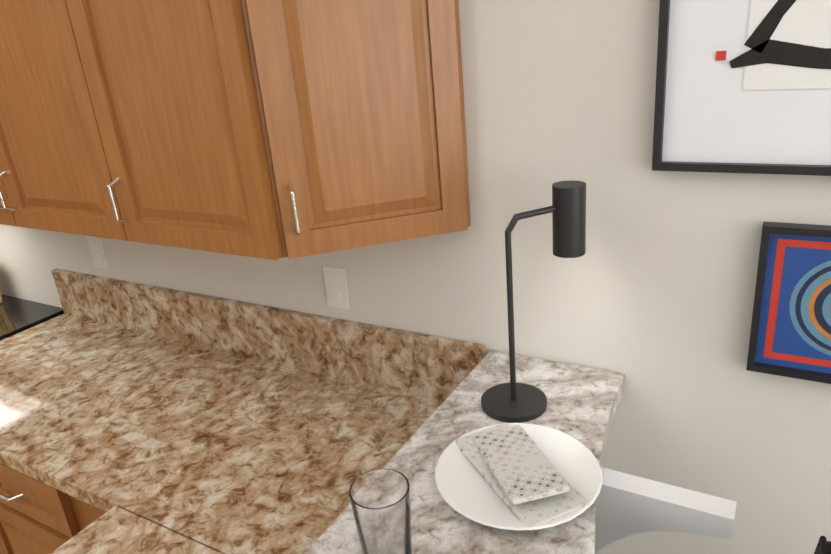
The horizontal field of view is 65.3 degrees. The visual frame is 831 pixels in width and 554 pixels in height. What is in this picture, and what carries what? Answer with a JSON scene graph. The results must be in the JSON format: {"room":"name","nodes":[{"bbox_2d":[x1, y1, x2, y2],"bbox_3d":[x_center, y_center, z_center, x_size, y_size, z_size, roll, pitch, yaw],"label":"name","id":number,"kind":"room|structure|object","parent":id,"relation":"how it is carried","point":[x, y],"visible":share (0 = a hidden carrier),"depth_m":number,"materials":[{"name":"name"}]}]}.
{"room":"kitchen","nodes":[
{"label":"kitchen","id":0,"kind":"room"},
{"bbox_2d":[0,0,830,553],"bbox_3d":[-3.273,0.626,-0.119,14.260,3.050,6.650,7,24,29],"label":"wall","id":1,"kind":"structure","parent":0,"point":[650,292],"depth_m":1.30,"materials":[{"name":"paint"}]},
{"bbox_2d":[0,0,103,237],"bbox_3d":[-0.845,-0.622,1.603,0.573,0.980,0.321,7,24,29],"label":"upper cabinet","id":2,"kind":"object","parent":1,"relation":"attached to","point":[44,185],"depth_m":1.57,"materials":[{"name":"brown wood"}]},
{"bbox_2d":[86,236,108,268],"bbox_3d":[-1.071,-0.083,2.184,0.072,0.116,0.007,7,24,29],"label":"electrical outlet","id":3,"kind":"object","parent":1,"relation":"attached to","point":[97,252],"visible":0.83,"depth_m":2.18,"materials":[{"name":"white plastic"}]},
{"bbox_2d":[40,0,299,259],"bbox_3d":[-0.441,-0.569,1.373,0.577,0.980,0.321,7,24,29],"label":"upper cabinet","id":4,"kind":"object","parent":1,"relation":"attached to","point":[273,129],"depth_m":1.32,"materials":[{"name":"brown wood"}]},
{"bbox_2d":[52,269,485,400],"bbox_3d":[-1.572,0.016,2.531,4.025,0.170,0.022,7,24,29],"label":"backsplash","id":5,"kind":"structure","parent":1,"relation":"attached to","point":[425,365],"depth_m":1.83,"materials":[{"name":"brown stone"}]},
{"bbox_2d":[322,266,349,309],"bbox_3d":[-0.207,0.028,1.692,0.072,0.116,0.007,7,24,29],"label":"electrical outlet","id":6,"kind":"object","parent":1,"relation":"attached to","point":[336,286],"visible":1,"depth_m":1.69,"materials":[{"name":"white plastic"}]},
{"bbox_2d":[256,0,470,256],"bbox_3d":[-0.139,-0.530,1.201,0.344,0.980,0.321,7,24,29],"label":"upper cabinet","id":7,"kind":"object","parent":1,"relation":"attached to","point":[368,95],"depth_m":1.26,"materials":[{"name":"brown wood"}]},
{"bbox_2d":[652,0,830,175],"bbox_3d":[0.689,-0.461,0.897,0.660,0.650,0.028,7,24,29],"label":"picture","id":8,"kind":"object","parent":1,"relation":"attached to","point":[743,86],"visible":0.98,"depth_m":1.06,"materials":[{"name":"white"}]},
{"bbox_2d":[746,222,830,383],"bbox_3d":[0.740,0.055,1.094,0.300,0.280,0.028,7,24,29],"label":"picture","id":9,"kind":"object","parent":1,"relation":"attached to","point":[790,334],"visible":1,"depth_m":1.14,"materials":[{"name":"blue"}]},
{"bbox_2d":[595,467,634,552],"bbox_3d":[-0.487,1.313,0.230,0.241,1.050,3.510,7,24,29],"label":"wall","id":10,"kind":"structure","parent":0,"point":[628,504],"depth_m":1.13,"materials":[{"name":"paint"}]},
{"bbox_2d":[304,350,624,553],"bbox_3d":[-0.368,0.794,0.084,0.605,0.040,3.251,7,24,29],"label":"countertop","id":11,"kind":"structure","parent":10,"relation":"on","point":[582,403],"depth_m":1.17,"materials":[{"name":"stone"}]},
{"bbox_2d":[349,469,411,553],"bbox_3d":[-0.041,0.350,0.878,0.080,0.158,0.080,7,24,29],"label":"glass","id":12,"kind":"object","parent":11,"relation":"on","point":[380,502],"visible":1,"depth_m":0.85,"materials":[{"name":"clear glass"}]},
{"bbox_2d":[435,423,602,530],"bbox_3d":[0.167,0.314,1.073,0.274,0.049,0.274,7,24,29],"label":"plate","id":13,"kind":"object","parent":11,"relation":"on","point":[519,476],"visible":0.98,"depth_m":1.05,"materials":[{"name":"ceramic"}]},
{"bbox_2d":[481,180,585,422],"bbox_3d":[0.211,0.048,1.223,0.180,0.430,0.180,7,24,29],"label":"lamp","id":14,"kind":"object","parent":11,"relation":"on","point":[513,401],"visible":0.98,"depth_m":1.19,"materials":[{"name":"black metal"}]},
{"bbox_3d":[-3.255,2.106,0.432,14.800,0.100,7.300,7,24,29],"label":"floor","id":15,"kind":"structure","parent":0,"visible":0},
{"bbox_2d":[0,461,55,553],"bbox_3d":[-0.847,0.751,2.019,0.502,0.870,0.631,7,24,29],"label":"base cabinet","id":16,"kind":"object","parent":15,"relation":"on","point":[23,527],"depth_m":1.66,"materials":[{"name":"brown wood"}]},
{"bbox_2d":[0,313,443,553],"bbox_3d":[-0.676,0.355,1.735,1.772,0.038,0.632,7,24,29],"label":"countertop","id":17,"kind":"structure","parent":16,"relation":"on","point":[220,450],"depth_m":1.59,"materials":[{"name":"brown stone"}]},
{"bbox_2d":[0,294,63,340],"bbox_3d":[-1.775,0.627,2.491,0.792,0.918,0.711,7,24,29],"label":"range","id":18,"kind":"object","parent":15,"relation":"on","point":[18,315],"visible":0.11,"depth_m":2.40,"materials":[{"name":"black glass"}]},
{"bbox_2d":[32,477,109,548],"bbox_3d":[-0.277,0.825,1.693,0.924,0.870,0.631,7,24,29],"label":"base cabinet","id":19,"kind":"object","parent":15,"relation":"on","point":[66,514],"depth_m":1.53,"materials":[{"name":"brown wood"}]},
{"bbox_2d":[50,506,221,553],"bbox_3d":[-0.979,1.409,0.294,0.641,0.910,2.687,7,24,29],"label":"countertop","id":20,"kind":"structure","parent":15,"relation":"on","point":[115,530],"depth_m":1.26,"materials":[{"name":"brown stone"}]},
{"bbox_2d":[814,536,830,553],"bbox_3d":[0.391,0.917,1.037,0.478,1.058,0.425,7,24,29],"label":"stool","id":21,"kind":"object","parent":15,"relation":"on","point":[823,546],"visible":1,"depth_m":0.92,"materials":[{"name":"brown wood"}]}
]}

